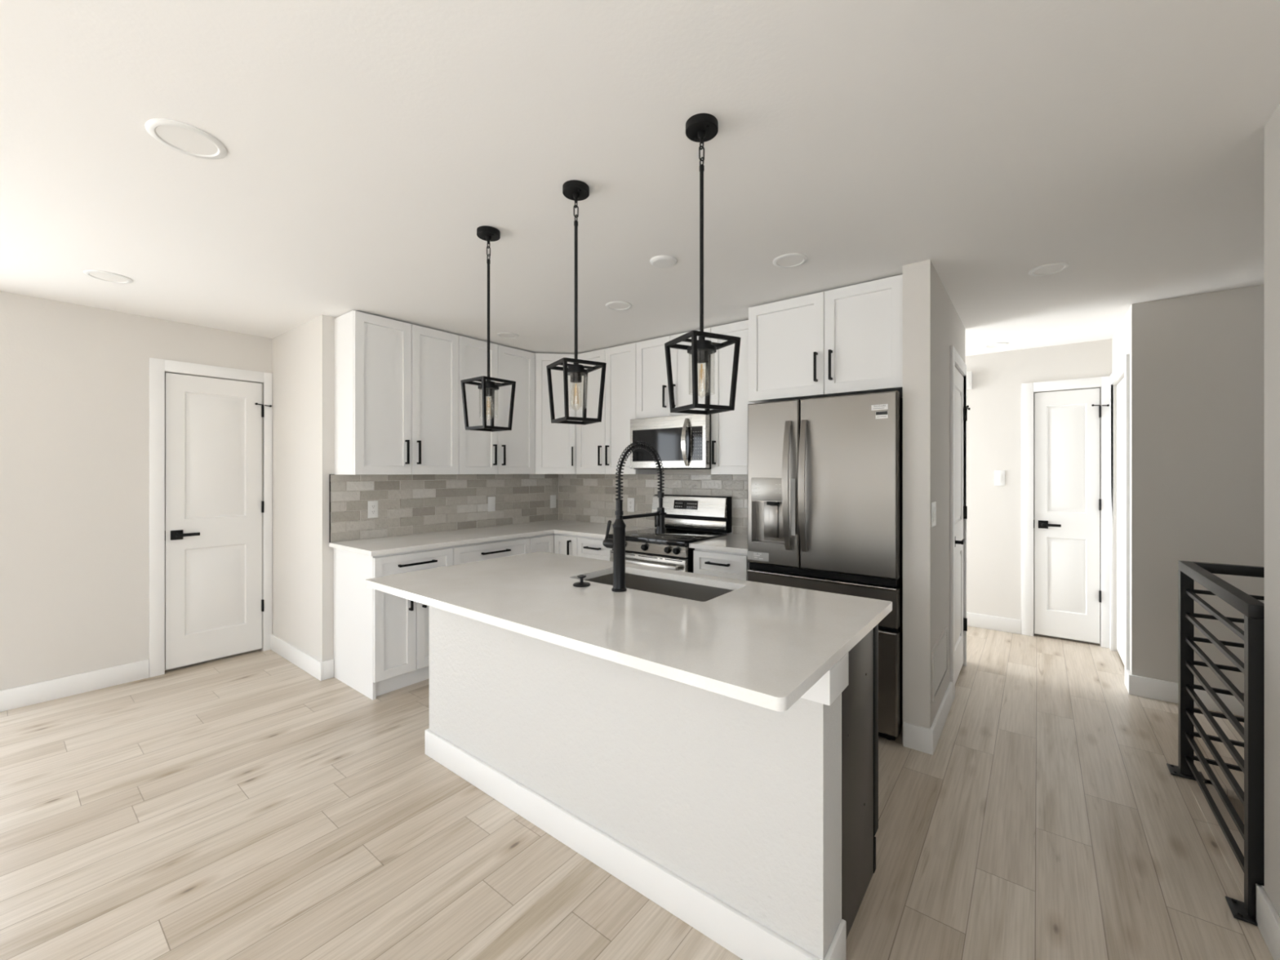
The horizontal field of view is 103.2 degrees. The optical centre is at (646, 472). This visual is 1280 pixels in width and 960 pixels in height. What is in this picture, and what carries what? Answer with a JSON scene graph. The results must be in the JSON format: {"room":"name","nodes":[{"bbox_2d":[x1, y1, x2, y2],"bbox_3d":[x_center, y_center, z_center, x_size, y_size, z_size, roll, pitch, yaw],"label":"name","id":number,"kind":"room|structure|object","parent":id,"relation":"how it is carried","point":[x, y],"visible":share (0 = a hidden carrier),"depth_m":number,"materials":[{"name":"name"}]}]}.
{"room":"kitchen","nodes":[
{"label":"kitchen","id":0,"kind":"room"},
{"bbox_2d":[0,290,271,690],"bbox_3d":[-5.007,0.168,1.408,0.120,2.440,6.607,0,0,38],"label":"wall","id":1,"kind":"structure","parent":0,"point":[74,379],"depth_m":3.18,"materials":[{"name":"white paint"}]},
{"bbox_2d":[0,659,149,711],"bbox_3d":[-3.572,1.327,3.156,0.015,0.122,0.688,0,0,38],"label":"baseboard","id":2,"kind":"structure","parent":1,"relation":"attached to","point":[54,689],"depth_m":3.15,"materials":[{"name":"white paint"}]},
{"bbox_2d":[149,357,272,677],"bbox_3d":[-3.147,0.306,3.703,0.091,2.163,0.695,0,0,38],"label":"door","id":3,"kind":"structure","parent":1,"relation":"in","point":[206,506],"depth_m":3.68,"materials":[{"name":"white paint"}]},
{"bbox_2d":[271,315,336,662],"bbox_3d":[-1.918,0.168,4.607,1.100,2.440,2.233,0,0,38],"label":"wall","id":4,"kind":"structure","parent":0,"point":[303,357],"depth_m":3.58,"materials":[{"name":"white paint"}]},
{"bbox_2d":[271,633,333,680],"bbox_3d":[-2.531,1.327,3.703,0.995,0.122,0.082,0,0,38],"label":"baseboard","id":5,"kind":"structure","parent":4,"relation":"attached to","point":[324,670],"depth_m":3.55,"materials":[{"name":"white paint"}]},
{"bbox_2d":[334,310,458,475],"bbox_3d":[-1.754,-0.514,3.632,0.351,1.060,0.742,0,0,38],"label":"upper cabinet","id":6,"kind":"object","parent":4,"relation":"attached to","point":[397,382],"visible":1,"depth_m":3.46,"materials":[{"name":"white paint"}]},
{"bbox_2d":[458,335,534,474],"bbox_3d":[-1.303,-0.514,4.216,0.351,1.060,0.734,0,0,38],"label":"upper cabinet","id":7,"kind":"object","parent":4,"relation":"attached to","point":[512,451],"visible":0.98,"depth_m":4.12,"materials":[{"name":"white paint"}]},
{"bbox_2d":[533,352,576,474],"bbox_3d":[-0.820,-0.514,4.662,0.571,1.060,0.562,0,0,38],"label":"upper cabinet","id":8,"kind":"object","parent":4,"relation":"attached to","point":[555,444],"visible":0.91,"depth_m":4.45,"materials":[{"name":"white paint"}]},
{"bbox_2d":[0,626,1273,959],"bbox_3d":[-1.081,1.513,1.012,6.820,0.250,10.780,0,0,38],"label":"floor","id":9,"kind":"structure","parent":0,"point":[252,805],"depth_m":1.92,"materials":[{"name":"brown wood"}]},
{"bbox_2d":[333,546,453,700],"bbox_3d":[-1.711,0.948,3.455,0.636,0.880,0.527,0,0,38],"label":"base cabinet","id":10,"kind":"object","parent":9,"relation":"on","point":[381,639],"visible":0.62,"depth_m":3.23,"materials":[{"name":"white paint"}]},
{"bbox_2d":[452,536,529,564],"bbox_3d":[-1.345,0.948,3.928,0.636,0.880,0.668,0,0,38],"label":"drawer","id":11,"kind":"object","parent":9,"relation":"on","point":[476,552],"visible":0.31,"depth_m":3.73,"materials":[{"name":"white paint"}]},
{"bbox_2d":[528,533,578,555],"bbox_3d":[-0.791,0.948,4.459,0.864,0.880,0.848,0,0,38],"label":"base cabinet","id":12,"kind":"object","parent":9,"relation":"on","point":[562,544],"visible":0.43,"depth_m":4.14,"materials":[{"name":"white paint"}]},
{"bbox_2d":[328,520,652,555],"bbox_3d":[-1.015,0.489,3.858,1.244,0.030,2.073,0,0,38],"label":"countertop","id":13,"kind":"structure","parent":12,"relation":"on","point":[414,542],"depth_m":3.82,"materials":[{"name":"white stone"}]},
{"bbox_2d":[577,536,612,560],"bbox_3d":[-0.234,0.948,4.164,0.376,0.880,0.636,0,0,38],"label":"base cabinet","id":14,"kind":"object","parent":9,"relation":"on","point":[587,547],"visible":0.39,"depth_m":3.95,"materials":[{"name":"white paint"}]},
{"bbox_2d":[425,605,848,959],"bbox_3d":[-0.098,0.946,2.171,1.970,0.884,0.702,0,0,38],"label":"kitchen island","id":15,"kind":"object","parent":9,"relation":"on","point":[723,812],"visible":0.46,"depth_m":1.62,"materials":[{"name":"grey paint"}]},
{"bbox_2d":[365,551,892,711],"bbox_3d":[-0.171,0.489,2.050,1.936,0.030,1.011,0,0,38],"label":"island countertop","id":16,"kind":"structure","parent":15,"relation":"on","point":[763,645],"depth_m":1.66,"materials":[{"name":"white stone"}]},
{"bbox_2d":[573,574,590,586],"bbox_3d":[-0.270,0.453,2.124,0.074,0.043,0.074,0,0,38],"label":"stopper","id":17,"kind":"object","parent":16,"relation":"on","point":[581,584],"visible":1,"depth_m":2.11,"materials":[{"name":"black metal"}]},
{"bbox_2d":[602,440,666,591],"bbox_3d":[-0.044,0.171,2.159,0.112,0.606,0.337,0,0,38],"label":"faucet","id":18,"kind":"object","parent":16,"relation":"on","point":[617,543],"visible":1,"depth_m":2.03,"materials":[{"name":"black metal"}]},
{"bbox_2d":[584,573,733,601],"bbox_3d":[0.036,0.606,2.207,0.753,0.203,0.390,0,0,38],"label":"sink","id":19,"kind":"object","parent":16,"relation":"in","point":[695,592],"visible":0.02,"depth_m":2.38,"materials":[{"name":"grey metal"}]},
{"bbox_2d":[608,494,731,573],"bbox_3d":[0.173,0.787,3.806,0.686,1.202,0.685,0,0,38],"label":"range","id":20,"kind":"object","parent":9,"relation":"on","point":[670,550],"visible":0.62,"depth_m":3.81,"materials":[{"name":"silver metal"}]},
{"bbox_2d":[608,527,727,546],"bbox_3d":[0.160,0.477,3.789,0.686,0.034,0.577,0,0,38],"label":"cooktop","id":21,"kind":"object","parent":20,"relation":"in","point":[673,537],"depth_m":3.66,"materials":[{"name":"black glass"}]},
{"bbox_2d":[693,548,750,580],"bbox_3d":[0.641,0.948,3.488,0.395,0.880,0.636,0,0,38],"label":"base cabinet","id":22,"kind":"object","parent":9,"relation":"on","point":[705,562],"visible":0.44,"depth_m":3.26,"materials":[{"name":"white paint"}]},
{"bbox_2d":[688,534,747,554],"bbox_3d":[0.643,0.489,3.495,0.429,0.030,0.621,0,0,38],"label":"countertop","id":23,"kind":"structure","parent":22,"relation":"on","point":[738,544],"depth_m":3.35,"materials":[{"name":"white stone"}]},
{"bbox_2d":[746,391,902,741],"bbox_3d":[1.106,0.489,3.026,0.836,1.797,0.740,0,0,38],"label":"refrigerator","id":24,"kind":"object","parent":9,"relation":"on","point":[825,474],"visible":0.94,"depth_m":2.72,"materials":[{"name":"silver metal"}]},
{"bbox_2d":[873,408,887,417],"bbox_3d":[1.192,-0.304,2.580,0.069,0.045,0.001,0,0,38],"label":"sticker","id":25,"kind":"object","parent":24,"relation":"attached to","point":[877,412],"depth_m":2.58,"materials":[{"name":"white paper"}]},
{"bbox_2d":[841,623,878,940],"bbox_3d":[0.496,0.952,1.773,0.490,0.872,0.449,0,0,38],"label":"dishwasher","id":26,"kind":"object","parent":9,"relation":"on","point":[860,699],"visible":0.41,"depth_m":1.62,"materials":[{"name":"grey metal"}]},
{"bbox_2d":[0,0,1279,355],"bbox_3d":[-1.081,-1.094,1.012,6.820,0.116,10.780,0,0,38],"label":"ceiling","id":27,"kind":"structure","parent":0,"point":[369,144],"depth_m":1.70,"materials":[{"name":"white paint"}]},
{"bbox_2d":[83,269,133,284],"bbox_3d":[-2.890,-1.048,2.725,0.184,0.007,0.184,0,0,38],"label":"recessed light","id":28,"kind":"object","parent":27,"relation":"in","point":[105,276],"visible":1,"depth_m":2.72,"materials":[{"name":"white plastic"}]},
{"bbox_2d":[145,118,226,159],"bbox_3d":[-1.450,-1.048,1.603,0.192,0.007,0.192,0,0,38],"label":"recessed light","id":29,"kind":"object","parent":27,"relation":"in","point":[181,137],"visible":1,"depth_m":1.59,"materials":[{"name":"white plastic"}]},
{"bbox_2d":[460,226,515,431],"bbox_3d":[-0.688,-0.618,2.211,0.166,0.868,0.166,0,0,38],"label":"pendant lantern","id":30,"kind":"object","parent":27,"relation":"hanging from","point":[489,233],"visible":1,"depth_m":2.20,"materials":[{"name":"black metal"}]},
{"bbox_2d":[477,380,498,396],"bbox_3d":[-0.688,-0.364,2.211,0.088,0.062,0.088,0,0,38],"label":"socket","id":31,"kind":"object","parent":30,"relation":"attached to","point":[491,386],"depth_m":2.19,"materials":[{"name":"black metal"}]},
{"bbox_2d":[496,332,519,338],"bbox_3d":[-1.062,-1.048,3.891,0.166,0.007,0.166,0,0,38],"label":"recessed light","id":32,"kind":"object","parent":27,"relation":"in","point":[503,335],"visible":1,"depth_m":3.88,"materials":[{"name":"white plastic"}]},
{"bbox_2d":[546,180,606,425],"bbox_3d":[-0.259,-0.618,1.873,0.166,0.868,0.166,0,0,-32],"label":"pendant lantern","id":33,"kind":"object","parent":27,"relation":"hanging from","point":[575,190],"visible":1,"depth_m":1.86,"materials":[{"name":"black metal"}]},
{"bbox_2d":[567,364,587,382],"bbox_3d":[-0.259,-0.364,1.873,0.088,0.062,0.088,0,0,-32],"label":"socket","id":34,"kind":"object","parent":33,"relation":"attached to","point":[575,371],"depth_m":1.85,"materials":[{"name":"black metal"}]},
{"bbox_2d":[605,301,631,310],"bbox_3d":[-0.173,-1.048,3.200,0.166,0.007,0.166,0,0,38],"label":"recessed light","id":35,"kind":"object","parent":27,"relation":"in","point":[614,305],"visible":1,"depth_m":3.19,"materials":[{"name":"white plastic"}]},
{"bbox_2d":[664,113,740,414],"bbox_3d":[0.168,-0.618,1.533,0.166,0.868,0.166,0,0,-27],"label":"pendant lantern","id":36,"kind":"object","parent":27,"relation":"hanging from","point":[701,128],"visible":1,"depth_m":1.52,"materials":[{"name":"black metal"}]},
{"bbox_2d":[687,339,716,363],"bbox_3d":[0.168,-0.364,1.533,0.088,0.062,0.088,0,0,-27],"label":"socket","id":37,"kind":"object","parent":36,"relation":"attached to","point":[704,347],"depth_m":1.51,"materials":[{"name":"black metal"}]},
{"bbox_2d":[773,253,807,267],"bbox_3d":[0.714,-1.048,2.517,0.166,0.007,0.166,0,0,38],"label":"recessed light","id":38,"kind":"object","parent":27,"relation":"in","point":[792,260],"visible":1,"depth_m":2.51,"materials":[{"name":"white plastic"}]},
{"bbox_2d":[983,342,1008,347],"bbox_3d":[2.887,-1.048,4.184,0.166,0.007,0.166,0,0,38],"label":"recessed light","id":39,"kind":"object","parent":27,"relation":"in","point":[999,344],"visible":1,"depth_m":4.17,"materials":[{"name":"white plastic"}]},
{"bbox_2d":[1028,262,1069,275],"bbox_3d":[2.083,-1.048,2.626,0.166,0.007,0.166,0,0,38],"label":"recessed light","id":40,"kind":"object","parent":27,"relation":"in","point":[1050,268],"visible":1,"depth_m":2.62,"materials":[{"name":"white plastic"}]},
{"bbox_2d":[902,259,964,728],"bbox_3d":[1.135,0.168,3.682,1.864,2.440,1.536,0,0,38],"label":"wall","id":41,"kind":"structure","parent":0,"point":[931,323],"depth_m":2.56,"materials":[{"name":"white paint"}]},
{"bbox_2d":[635,327,711,418],"bbox_3d":[0.275,-0.734,3.951,0.688,0.620,0.351,0,0,38],"label":"upper cabinet","id":42,"kind":"object","parent":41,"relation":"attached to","point":[652,397],"visible":0.57,"depth_m":3.91,"materials":[{"name":"white paint"}]},
{"bbox_2d":[630,413,711,469],"bbox_3d":[0.245,-0.222,3.903,0.694,0.396,0.442,0,0,38],"label":"microwave","id":43,"kind":"object","parent":42,"relation":"attached to","point":[683,442],"visible":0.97,"depth_m":3.73,"materials":[{"name":"silver metal"}]},
{"bbox_2d":[711,320,753,474],"bbox_3d":[0.705,-0.514,3.618,0.400,1.060,0.351,0,0,38],"label":"upper cabinet","id":44,"kind":"object","parent":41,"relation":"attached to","point":[729,429],"visible":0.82,"depth_m":3.55,"materials":[{"name":"white paint"}]},
{"bbox_2d":[748,274,902,403],"bbox_3d":[1.150,-0.746,3.129,0.891,0.597,0.582,0,0,38],"label":"upper cabinet","id":45,"kind":"object","parent":41,"relation":"attached to","point":[846,340],"visible":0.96,"depth_m":2.90,"materials":[{"name":"white paint"}]},
{"bbox_2d":[902,681,952,755],"bbox_3d":[1.575,1.327,2.813,0.134,0.122,0.728,0,0,38],"label":"baseboard","id":46,"kind":"structure","parent":41,"relation":"attached to","point":[916,737],"depth_m":2.55,"materials":[{"name":"white paint"}]},
{"bbox_2d":[930,501,936,527],"bbox_3d":[1.456,0.212,2.566,0.010,0.122,0.118,0,0,38],"label":"light switch","id":47,"kind":"object","parent":41,"relation":"attached to","point":[933,505],"visible":1,"depth_m":2.53,"materials":[{"name":"white plastic"}]},
{"bbox_2d":[932,625,947,702],"bbox_3d":[1.595,1.025,2.746,0.008,0.266,0.508,0,0,38],"label":"air vent","id":48,"kind":"object","parent":41,"relation":"in","point":[940,651],"visible":1,"depth_m":2.71,"materials":[{"name":"white metal"}]},
{"bbox_2d":[950,345,970,702],"bbox_3d":[2.081,0.310,3.365,0.091,2.155,0.759,0,0,38],"label":"door","id":49,"kind":"structure","parent":41,"relation":"in","point":[958,407],"depth_m":3.36,"materials":[{"name":"white paint"}]},
{"bbox_2d":[964,338,1112,646],"bbox_3d":[2.671,0.168,4.848,2.870,2.440,0.123,0,0,38],"label":"wall","id":50,"kind":"structure","parent":0,"point":[994,400],"depth_m":4.43,"materials":[{"name":"white paint"}]},
{"bbox_2d":[966,371,972,390],"bbox_3d":[2.876,-0.825,4.579,0.110,0.160,0.053,0,0,38],"label":"door chime","id":51,"kind":"object","parent":50,"relation":"attached to","point":[969,374],"visible":0.45,"depth_m":4.54,"materials":[{"name":"white plastic"}]},
{"bbox_2d":[966,612,1021,634],"bbox_3d":[2.393,1.327,4.976,2.074,0.122,0.015,0,0,38],"label":"baseboard","id":52,"kind":"structure","parent":50,"relation":"attached to","point":[974,620],"depth_m":4.45,"materials":[{"name":"white paint"}]},
{"bbox_2d":[994,470,1004,485],"bbox_3d":[3.094,0.050,4.438,0.075,0.132,0.010,0,0,38],"label":"light switch","id":53,"kind":"object","parent":50,"relation":"attached to","point":[999,475],"visible":1,"depth_m":4.44,"materials":[{"name":"white plastic"}]},
{"bbox_2d":[1022,376,1109,648],"bbox_3d":[3.439,0.315,4.164,0.570,2.146,0.091,0,0,38],"label":"door","id":54,"kind":"structure","parent":50,"relation":"in","point":[1068,504],"depth_m":4.17,"materials":[{"name":"white paint"}]},
{"bbox_2d":[1112,300,1158,679],"bbox_3d":[3.403,0.168,3.547,0.120,2.440,1.042,0,0,38],"label":"wall","id":55,"kind":"structure","parent":0,"point":[1136,335],"depth_m":3.14,"materials":[{"name":"white paint"}]},
{"bbox_2d":[1109,354,1129,688],"bbox_3d":[3.397,0.315,3.607,0.069,2.146,0.945,0,0,38],"label":"door","id":56,"kind":"structure","parent":55,"relation":"in","point":[1123,387],"depth_m":3.71,"materials":[{"name":"white paint"}]},
{"bbox_2d":[1158,284,1264,693],"bbox_3d":[3.703,0.168,2.733,1.350,2.440,0.120,0,0,38],"label":"wall","id":57,"kind":"structure","parent":0,"point":[1211,344],"depth_m":2.96,"materials":[{"name":"white paint"}]},
{"bbox_2d":[1126,670,1244,716],"bbox_3d":[3.588,1.327,2.793,1.365,0.122,0.105,0,0,38],"label":"baseboard","id":58,"kind":"structure","parent":57,"relation":"attached to","point":[1152,688],"depth_m":3.07,"materials":[{"name":"white paint"}]},
{"bbox_2d":[1264,102,1279,917],"bbox_3d":[-0.400,0.168,-1.509,0.120,2.440,7.620,0,0,38],"label":"wall","id":59,"kind":"structure","parent":0,"point":[1272,128],"depth_m":1.49,"materials":[{"name":"white paint"}]},
{"bbox_2d":[1185,777,1244,898],"bbox_3d":[2.679,1.401,1.549,1.285,0.033,0.985,0,0,38],"label":"trim","id":60,"kind":"structure","parent":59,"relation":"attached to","point":[1233,865],"depth_m":2.00,"materials":[{"name":"brown wood"}]},
{"bbox_2d":[1166,560,1264,925],"bbox_3d":[2.672,0.897,1.582,1.331,0.975,1.044,0,0,38],"label":"stair railing","id":61,"kind":"object","parent":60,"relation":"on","point":[1252,831],"visible":0.91,"depth_m":1.84,"materials":[{"name":"black metal"}]},
{"bbox_2d":[1255,883,1279,959],"bbox_3d":[-0.364,1.327,-1.451,0.135,0.122,7.515,0,0,38],"label":"baseboard","id":62,"kind":"structure","parent":59,"relation":"attached to","point":[1267,918],"depth_m":1.48,"materials":[{"name":"white paint"}]},
{"bbox_3d":[0.445,0.168,4.117,3.240,2.440,0.120,0,0,38],"label":"wall","id":63,"kind":"structure","parent":0,"visible":0},
{"bbox_2d":[328,469,747,542],"bbox_3d":[-0.568,0.211,3.515,2.372,0.526,2.070,0,0,38],"label":"backsplash","id":64,"kind":"structure","parent":63,"relation":"attached to","point":[408,504],"depth_m":4.15,"materials":[{"name":"tile"}]},
{"bbox_2d":[368,500,377,518],"bbox_3d":[-1.958,0.266,3.635,0.009,0.122,0.070,0,0,38],"label":"wall outlet","id":65,"kind":"object","parent":64,"relation":"attached to","point":[372,505],"visible":1,"depth_m":3.63,"materials":[{"name":"white plastic"}]},
{"bbox_2d":[370,504,375,514],"bbox_3d":[-1.956,0.266,3.633,0.002,0.068,0.034,0,0,38],"label":"receptacle","id":66,"kind":"object","parent":65,"relation":"attached to","point":[372,506],"depth_m":3.63,"materials":[{"name":"white plastic"}]},
{"bbox_2d":[488,496,495,511],"bbox_3d":[-1.348,0.278,4.424,0.010,0.128,0.074,0,0,38],"label":"light switch","id":67,"kind":"object","parent":64,"relation":"attached to","point":[491,500],"visible":1,"depth_m":4.42,"materials":[{"name":"white plastic"}]},
{"bbox_2d":[550,494,555,507],"bbox_3d":[-0.914,0.288,4.986,0.010,0.126,0.072,0,0,38],"label":"light switch","id":68,"kind":"object","parent":64,"relation":"attached to","point":[553,498],"visible":1,"depth_m":4.98,"materials":[{"name":"white plastic"}]},
{"bbox_2d":[627,497,634,511],"bbox_3d":[-0.135,0.288,4.474,0.078,0.122,0.009,0,0,38],"label":"wall outlet","id":69,"kind":"object","parent":64,"relation":"attached to","point":[630,500],"visible":1,"depth_m":4.47,"materials":[{"name":"white plastic"}]},
{"bbox_2d":[576,342,658,474],"bbox_3d":[-0.266,-0.514,4.369,0.679,1.060,0.351,0,0,38],"label":"upper cabinet","id":70,"kind":"object","parent":63,"relation":"attached to","point":[600,446],"visible":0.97,"depth_m":4.22,"materials":[{"name":"white paint"}]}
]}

